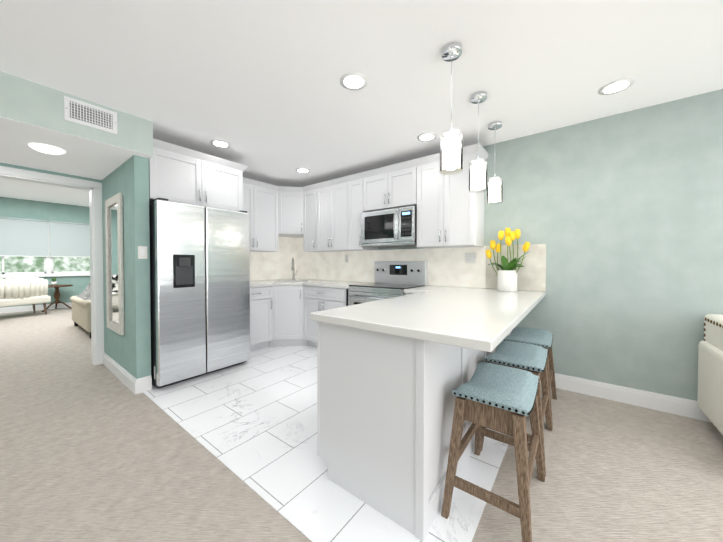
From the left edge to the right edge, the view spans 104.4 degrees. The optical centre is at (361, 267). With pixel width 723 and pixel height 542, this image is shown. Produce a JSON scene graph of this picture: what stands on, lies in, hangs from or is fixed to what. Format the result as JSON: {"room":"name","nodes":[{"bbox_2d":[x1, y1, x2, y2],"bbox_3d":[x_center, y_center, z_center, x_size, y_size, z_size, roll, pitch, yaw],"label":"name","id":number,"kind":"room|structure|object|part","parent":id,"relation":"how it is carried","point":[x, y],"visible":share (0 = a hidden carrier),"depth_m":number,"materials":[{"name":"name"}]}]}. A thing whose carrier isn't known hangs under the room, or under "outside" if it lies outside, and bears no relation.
{"room":"kitchen","nodes":[
{"label":"kitchen","id":0,"kind":"room"},
{"bbox_2d":[0,178,88,206],"bbox_3d":[-6.000,-1.692,4.877,6.360,0.100,7.020,1,1,37],"label":"ceiling","id":1,"kind":"structure","parent":0,"point":[16,189],"depth_m":6.31,"materials":[{"name":"white paint"}]},
{"bbox_2d":[0,276,89,307],"bbox_3d":[-8.476,0.653,6.812,0.120,0.870,7.020,1,1,37],"label":"wall","id":2,"kind":"structure","parent":0,"point":[79,284],"depth_m":7.50,"materials":[{"name":"green paint"}]},
{"bbox_2d":[0,302,71,313],"bbox_3d":[-8.459,1.022,6.729,0.016,0.135,6.900,1,1,37],"label":"baseboard","id":3,"kind":"structure","parent":2,"relation":"attached to","point":[21,308],"depth_m":6.97,"materials":[{"name":"white wood"}]},
{"bbox_2d":[0,197,89,223],"bbox_3d":[-8.476,-1.426,6.781,0.120,0.490,7.020,1,1,37],"label":"wall","id":4,"kind":"structure","parent":0,"point":[25,209],"depth_m":7.14,"materials":[{"name":"green paint"}]},
{"bbox_2d":[0,163,92,180],"bbox_3d":[-3.623,-1.114,2.662,0.120,0.410,1.545,1,1,37],"label":"wall","id":5,"kind":"structure","parent":0,"point":[42,171],"depth_m":2.94,"materials":[{"name":"paint"}]},
{"bbox_2d":[0,166,103,365],"bbox_3d":[-3.617,0.084,2.676,0.145,2.135,1.695,1,1,37],"label":"door frame","id":6,"kind":"structure","parent":5,"relation":"attached to","point":[93,188],"depth_m":3.26,"materials":[{"name":"white wood"}]},
{"bbox_2d":[0,71,152,154],"bbox_3d":[-3.704,-1.148,1.315,1.390,0.300,4.150,1,1,37],"label":"wall","id":7,"kind":"structure","parent":0,"point":[27,101],"depth_m":2.06,"materials":[{"name":"green paint"}]},
{"bbox_2d":[64,96,116,133],"bbox_3d":[-2.128,-1.197,2.213,0.016,0.180,0.305,1,1,37],"label":"ceiling vent","id":8,"kind":"object","parent":7,"relation":"in","point":[86,114],"visible":1,"depth_m":2.20,"materials":[{"name":"white metal"}]},
{"bbox_2d":[0,116,152,179],"bbox_3d":[-3.706,-0.997,1.317,1.388,0.002,4.148,1,1,37],"label":"soffit","id":9,"kind":"structure","parent":0,"point":[87,158],"depth_m":2.47,"materials":[{"name":"white paint"}]},
{"bbox_2d":[29,143,64,154],"bbox_3d":[-2.668,-0.996,2.381,0.210,0.028,0.210,1,1,37],"label":"recessed light","id":10,"kind":"object","parent":9,"relation":"attached to","point":[47,149],"visible":1,"depth_m":2.34,"materials":[{"name":"white"}]},
{"bbox_2d":[102,155,150,378],"bbox_3d":[-2.570,-0.089,3.007,1.390,2.470,0.110,1,1,37],"label":"wall","id":11,"kind":"structure","parent":0,"point":[129,350],"depth_m":2.62,"materials":[{"name":"green paint"}]},
{"bbox_2d":[105,193,124,335],"bbox_3d":[-2.582,-0.033,2.926,0.590,1.400,0.030,1,1,37],"label":"mirror","id":12,"kind":"object","parent":11,"relation":"attached to","point":[114,261],"visible":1,"depth_m":2.91,"materials":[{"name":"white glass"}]},
{"bbox_2d":[103,352,136,394],"bbox_3d":[-2.554,1.080,2.933,1.286,0.135,0.016,1,1,37],"label":"baseboard","id":13,"kind":"structure","parent":11,"relation":"attached to","point":[123,375],"depth_m":2.83,"materials":[{"name":"white wood"}]},
{"bbox_2d":[138,246,146,258],"bbox_3d":[-2.015,-0.137,2.580,0.008,0.115,0.070,1,1,37],"label":"light switch","id":14,"kind":"object","parent":11,"relation":"attached to","point":[142,252],"visible":1,"depth_m":2.58,"materials":[{"name":"white plastic"}]},
{"bbox_2d":[137,375,151,393],"bbox_3d":[-2.012,1.085,2.597,0.016,0.135,0.110,1,1,37],"label":"baseboard","id":15,"kind":"structure","parent":11,"relation":"attached to","point":[144,384],"depth_m":2.59,"materials":[{"name":"white wood"}]},
{"bbox_2d":[143,345,508,541],"bbox_3d":[-0.481,1.145,2.948,3.640,0.004,2.450,1,1,37],"label":"floor","id":16,"kind":"structure","parent":0,"point":[251,423],"depth_m":1.80,"materials":[{"name":"white tile"}]},
{"bbox_2d":[149,198,249,387],"bbox_3d":[-1.912,0.244,3.172,0.880,1.791,0.915,1,1,37],"label":"fridge","id":17,"kind":"object","parent":16,"relation":"on","point":[200,287],"visible":0.98,"depth_m":2.82,"materials":[{"name":"grey metal"}]},
{"bbox_2d":[250,286,271,351],"bbox_3d":[-1.634,0.694,3.886,0.654,0.871,0.525,1,1,37],"label":"base cabinet","id":18,"kind":"object","parent":16,"relation":"on","point":[260,317],"visible":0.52,"depth_m":3.79,"materials":[{"name":"white wood"}]},
{"bbox_2d":[269,286,307,346],"bbox_3d":[-1.092,0.686,4.372,0.922,0.871,0.918,1,1,37],"label":"base cabinet","id":19,"kind":"object","parent":16,"relation":"on","point":[287,315],"visible":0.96,"depth_m":3.95,"materials":[{"name":"white wood"}]},
{"bbox_2d":[250,279,301,286],"bbox_3d":[-1.446,0.237,3.908,0.916,0.039,0.800,1,1,37],"label":"countertop","id":20,"kind":"structure","parent":19,"relation":"on","point":[282,282],"depth_m":3.94,"materials":[{"name":"stone"}]},
{"bbox_2d":[294,279,369,288],"bbox_3d":[-0.667,0.232,4.216,1.779,0.039,0.637,1,1,37],"label":"countertop","id":21,"kind":"structure","parent":19,"relation":"on","point":[305,282],"depth_m":3.90,"materials":[{"name":"stone"}]},
{"bbox_2d":[291,258,296,279],"bbox_3d":[-1.121,0.023,4.616,0.158,0.365,0.176,1,1,37],"label":"faucet","id":22,"kind":"object","parent":21,"relation":"on","point":[294,274],"visible":1,"depth_m":4.67,"materials":[{"name":"silver metal"}]},
{"bbox_2d":[303,286,344,347],"bbox_3d":[-0.342,0.692,3.963,0.783,0.871,0.654,1,1,37],"label":"base cabinet","id":23,"kind":"object","parent":16,"relation":"on","point":[316,299],"visible":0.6,"depth_m":3.82,"materials":[{"name":"white wood"}]},
{"bbox_2d":[345,289,348,305],"bbox_3d":[0.001,0.696,3.699,0.078,0.871,0.654,1,1,37],"label":"base cabinet","id":24,"kind":"object","parent":16,"relation":"on","point":[346,297],"visible":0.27,"depth_m":3.46,"materials":[{"name":"white"}]},
{"bbox_2d":[348,261,427,305],"bbox_3d":[0.309,0.531,3.410,0.758,1.211,0.691,1,1,37],"label":"range","id":25,"kind":"object","parent":16,"relation":"on","point":[394,279],"visible":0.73,"depth_m":3.44,"materials":[{"name":"silver metal"}]},
{"bbox_2d":[317,321,472,541],"bbox_3d":[0.182,0.728,1.625,0.668,0.872,0.602,1,1,37],"label":"base cabinet","id":26,"kind":"object","parent":16,"relation":"on","point":[385,407],"depth_m":1.35,"materials":[{"name":"white wood"}]},
{"bbox_2d":[469,349,488,456],"bbox_3d":[0.469,0.722,2.005,0.661,0.872,0.618,1,1,37],"label":"base cabinet","id":27,"kind":"object","parent":16,"relation":"on","point":[478,356],"depth_m":1.85,"materials":[{"name":"white wood"}]},
{"bbox_2d":[404,286,446,290],"bbox_3d":[0.740,0.249,3.140,0.252,0.039,0.632,1,1,37],"label":"countertop","id":28,"kind":"structure","parent":27,"relation":"on","point":[417,288],"depth_m":3.06,"materials":[{"name":"stone"}]},
{"bbox_2d":[310,287,545,351],"bbox_3d":[0.751,0.264,2.146,0.944,0.039,2.197,1,1,37],"label":"countertop","id":29,"kind":"structure","parent":27,"relation":"on","point":[485,319],"depth_m":1.51,"materials":[{"name":"stone"}]},
{"bbox_2d":[485,228,529,291],"bbox_3d":[1.467,-0.081,2.804,0.401,0.629,0.312,1,1,37],"label":"vase","id":30,"kind":"object","parent":29,"relation":"on","point":[507,277],"visible":1,"depth_m":2.73,"materials":[{"name":"white ceramic"}]},
{"bbox_2d":[0,308,722,541],"bbox_3d":[-2.678,1.185,2.139,15.020,0.050,6.650,1,1,37],"label":"floor carpet","id":31,"kind":"object","parent":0,"point":[90,451],"visible":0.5,"depth_m":1.60,"materials":[{"name":"beige carpet"}]},
{"bbox_2d":[0,276,50,313],"bbox_3d":[-7.662,0.644,6.183,0.660,0.912,0.985,0,1,17],"label":"sofa","id":32,"kind":"object","parent":31,"relation":"on","point":[22,290],"visible":1,"depth_m":6.12,"materials":[{"name":"fabric"}]},
{"bbox_2d":[42,284,72,311],"bbox_3d":[-7.717,0.768,7.101,0.595,0.631,0.570,1,1,37],"label":"side table","id":33,"kind":"object","parent":31,"relation":"on","point":[57,295],"visible":0.94,"depth_m":7.06,"materials":[{"name":"brown wood"}]},
{"bbox_2d":[51,278,56,284],"bbox_3d":[-7.753,0.351,7.060,0.119,0.202,0.120,1,1,37],"label":"plant pot","id":34,"kind":"object","parent":33,"relation":"on","point":[54,282],"visible":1,"depth_m":7.04,"materials":[{"name":"white ceramic"}]},
{"bbox_2d":[70,282,90,337],"bbox_3d":[-4.760,0.655,5.027,1.550,0.920,0.490,1,1,37],"label":"sofa","id":35,"kind":"object","parent":31,"relation":"on","point":[81,309],"visible":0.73,"depth_m":4.77,"materials":[{"name":"fabric"}]},
{"bbox_2d":[441,362,544,541],"bbox_3d":[0.693,0.864,1.426,0.370,0.613,0.569,1,1,37],"label":"stool","id":36,"kind":"object","parent":31,"relation":"on","point":[500,398],"visible":1,"depth_m":1.31,"materials":[{"name":"wood"}]},
{"bbox_2d":[481,341,551,476],"bbox_3d":[1.049,0.857,1.890,0.370,0.613,0.569,1,1,37],"label":"stool","id":37,"kind":"object","parent":31,"relation":"on","point":[532,358],"visible":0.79,"depth_m":1.80,"materials":[{"name":"fabric"}]},
{"bbox_2d":[503,327,556,428],"bbox_3d":[1.399,0.850,2.346,0.370,0.613,0.569,1,1,37],"label":"stool","id":38,"kind":"object","parent":31,"relation":"on","point":[542,338],"visible":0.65,"depth_m":2.34,"materials":[{"name":"fabric"}]},
{"bbox_2d":[697,314,722,434],"bbox_3d":[3.164,0.766,1.079,2.268,0.820,0.890,1,1,37],"label":"sofa","id":39,"kind":"object","parent":31,"relation":"on","point":[710,378],"visible":1,"depth_m":1.91,"materials":[{"name":"fabric"}]},
{"bbox_2d":[0,0,722,186],"bbox_3d":[-0.154,-1.331,0.164,8.660,0.100,6.650,1,1,37],"label":"ceiling","id":40,"kind":"structure","parent":0,"point":[262,91],"depth_m":1.82,"materials":[{"name":"white paint"}]},
{"bbox_2d":[210,140,230,147],"bbox_3d":[-1.509,-1.321,3.000,0.196,0.006,0.196,1,1,37],"label":"recessed light","id":41,"kind":"object","parent":40,"relation":"in","point":[220,143],"visible":1,"depth_m":2.98,"materials":[{"name":"white plastic"}]},
{"bbox_2d":[296,168,309,172],"bbox_3d":[-0.809,-1.334,3.862,0.196,0.006,0.196,1,1,37],"label":"recessed light","id":42,"kind":"object","parent":40,"relation":"in","point":[302,170],"visible":1,"depth_m":3.85,"materials":[{"name":"white plastic"}]},
{"bbox_2d":[340,72,367,90],"bbox_3d":[-0.054,-1.305,1.972,0.196,0.006,0.196,1,1,37],"label":"recessed light","id":43,"kind":"object","parent":40,"relation":"in","point":[354,81],"visible":1,"depth_m":1.97,"materials":[{"name":"white plastic"}]},
{"bbox_2d":[417,132,436,140],"bbox_3d":[0.660,-1.318,2.836,0.196,0.006,0.196,1,1,37],"label":"recessed light","id":44,"kind":"object","parent":40,"relation":"in","point":[428,136],"visible":1,"depth_m":2.82,"materials":[{"name":"white plastic"}]},
{"bbox_2d":[440,42,462,174],"bbox_3d":[0.541,-0.941,1.685,0.132,0.724,0.132,1,1,37],"label":"pendant light","id":45,"kind":"object","parent":40,"relation":"hanging from","point":[451,151],"visible":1,"depth_m":1.66,"materials":[{"name":"white glass"}]},
{"bbox_2d":[469,91,487,192],"bbox_3d":[0.894,-0.948,2.145,0.132,0.724,0.132,1,1,37],"label":"pendant light","id":46,"kind":"object","parent":40,"relation":"hanging from","point":[478,169],"visible":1,"depth_m":2.12,"materials":[{"name":"white glass"}]},
{"bbox_2d":[487,121,502,204],"bbox_3d":[1.229,-0.954,2.582,0.132,0.724,0.132,1,1,37],"label":"pendant light","id":47,"kind":"object","parent":40,"relation":"hanging from","point":[494,189],"visible":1,"depth_m":2.56,"materials":[{"name":"white glass"}]},
{"bbox_2d":[598,78,634,94],"bbox_3d":[1.843,-1.306,2.029,0.196,0.006,0.196,1,1,37],"label":"recessed light","id":48,"kind":"object","parent":40,"relation":"in","point":[616,86],"visible":1,"depth_m":2.02,"materials":[{"name":"white plastic"}]},
{"bbox_2d":[312,89,722,400],"bbox_3d":[2.015,-0.083,2.634,8.200,2.470,0.120,1,1,37],"label":"wall","id":49,"kind":"structure","parent":0,"point":[620,215],"depth_m":2.38,"materials":[{"name":"green paint"}]},
{"bbox_2d":[278,186,303,237],"bbox_3d":[-1.119,-0.877,4.541,0.645,0.720,0.645,1,1,37],"label":"upper cabinet","id":50,"kind":"object","parent":49,"relation":"attached to","point":[290,212],"visible":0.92,"depth_m":4.32,"materials":[{"name":"white wood"}]},
{"bbox_2d":[295,237,305,252],"bbox_3d":[-0.936,-0.399,4.811,0.620,0.285,0.011,1,1,37],"label":"backsplash","id":51,"kind":"structure","parent":49,"relation":"attached to","point":[298,245],"depth_m":4.92,"materials":[{"name":"stone"}]},
{"bbox_2d":[302,184,323,251],"bbox_3d":[-0.695,-0.740,4.382,0.300,0.990,0.384,1,1,37],"label":"upper cabinet","id":52,"kind":"object","parent":49,"relation":"attached to","point":[310,218],"visible":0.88,"depth_m":4.26,"materials":[{"name":"white wood"}]},
{"bbox_2d":[315,176,355,251],"bbox_3d":[-0.334,-0.736,4.105,0.610,0.990,0.384,1,1,37],"label":"upper cabinet","id":53,"kind":"object","parent":49,"relation":"attached to","point":[332,215],"visible":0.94,"depth_m":3.96,"materials":[{"name":"white wood"}]},
{"bbox_2d":[346,172,377,250],"bbox_3d":[0.011,-0.732,3.840,0.260,0.990,0.384,1,1,37],"label":"upper cabinet","id":54,"kind":"object","parent":49,"relation":"attached to","point":[355,196],"visible":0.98,"depth_m":3.73,"materials":[{"name":"white wood"}]},
{"bbox_2d":[362,159,416,211],"bbox_3d":[0.416,-0.972,3.526,0.760,0.500,0.384,1,1,37],"label":"upper cabinet","id":55,"kind":"object","parent":49,"relation":"attached to","point":[393,186],"visible":0.88,"depth_m":3.37,"materials":[{"name":"white wood"}]},
{"bbox_2d":[361,206,416,247],"bbox_3d":[0.393,-0.484,3.504,0.751,0.435,0.459,1,1,37],"label":"microwave","id":56,"kind":"object","parent":55,"relation":"attached to","point":[394,227],"visible":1,"depth_m":3.34,"materials":[{"name":"grey metal"}]},
{"bbox_2d":[295,246,485,287],"bbox_3d":[0.087,-0.015,4.032,3.200,0.458,0.012,1,1,37],"label":"backsplash","id":57,"kind":"structure","parent":49,"relation":"attached to","point":[449,267],"depth_m":3.72,"materials":[{"name":"stone"}]},
{"bbox_2d":[465,253,475,262],"bbox_3d":[1.223,-0.106,3.145,0.116,0.115,0.008,1,1,37],"label":"outlet","id":58,"kind":"object","parent":57,"relation":"attached to","point":[470,257],"visible":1,"depth_m":3.14,"materials":[{"name":"white plastic"}]},
{"bbox_2d":[415,143,488,248],"bbox_3d":[0.991,-0.720,3.089,0.690,0.990,0.384,1,1,37],"label":"upper cabinet","id":59,"kind":"object","parent":49,"relation":"attached to","point":[450,211],"visible":0.79,"depth_m":2.97,"materials":[{"name":"white wood"}]},
{"bbox_2d":[486,244,545,290],"bbox_3d":[1.574,0.001,2.889,0.549,0.462,0.016,1,1,37],"label":"backsplash","id":60,"kind":"structure","parent":49,"relation":"attached to","point":[531,274],"depth_m":2.82,"materials":[{"name":"stone"}]},
{"bbox_2d":[540,373,711,422],"bbox_3d":[3.402,1.102,1.503,4.600,0.135,0.016,1,1,37],"label":"baseboard","id":61,"kind":"structure","parent":49,"relation":"attached to","point":[665,403],"depth_m":2.35,"materials":[{"name":"white wood"}]},
{"bbox_3d":[-1.951,-0.105,4.101,0.120,2.470,2.380,1,1,37],"label":"wall","id":62,"kind":"structure","parent":0,"visible":0},
{"bbox_2d":[149,138,247,210],"bbox_3d":[-2.008,-0.937,3.225,0.834,0.560,1.030,1,1,37],"label":"upper cabinet","id":63,"kind":"object","parent":62,"relation":"attached to","point":[179,174],"visible":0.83,"depth_m":2.94,"materials":[{"name":"white wood"}]},
{"bbox_2d":[243,177,278,251],"bbox_3d":[-1.648,-0.735,4.067,0.384,0.990,0.830,1,1,37],"label":"upper cabinet","id":64,"kind":"object","parent":62,"relation":"attached to","point":[260,203],"visible":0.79,"depth_m":4.08,"materials":[{"name":"white wood"}]},
{"bbox_2d":[250,252,294,280],"bbox_3d":[-1.616,-0.021,4.431,0.012,0.458,1.428,1,1,37],"label":"backsplash","id":65,"kind":"structure","parent":62,"relation":"attached to","point":[270,265],"depth_m":4.60,"materials":[{"name":"stone"}]},
{"bbox_2d":[278,237,294,252],"bbox_3d":[-1.367,-0.398,4.751,0.011,0.285,0.609,1,1,37],"label":"backsplash","id":66,"kind":"structure","parent":62,"relation":"attached to","point":[286,244],"depth_m":4.85,"materials":[{"name":"stone"}]},
{"bbox_3d":[-9.623,-0.459,5.300,0.120,1.400,3.250,1,1,37],"label":"wall","id":67,"kind":"structure","parent":0,"visible":0},
{"bbox_2d":[0,217,89,277],"bbox_3d":[-7.734,-0.488,7.694,0.162,1.446,2.910,1,1,37],"label":"bedroom window","id":68,"kind":"structure","parent":67,"relation":"in","point":[19,266],"depth_m":7.15,"materials":[{"name":"white fabric"}]},
{"bbox_3d":[-7.688,-0.745,7.655,0.044,0.931,2.706,1,1,37],"label":"bedroom window","id":69,"kind":"part","parent":68,"relation":"part of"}
]}

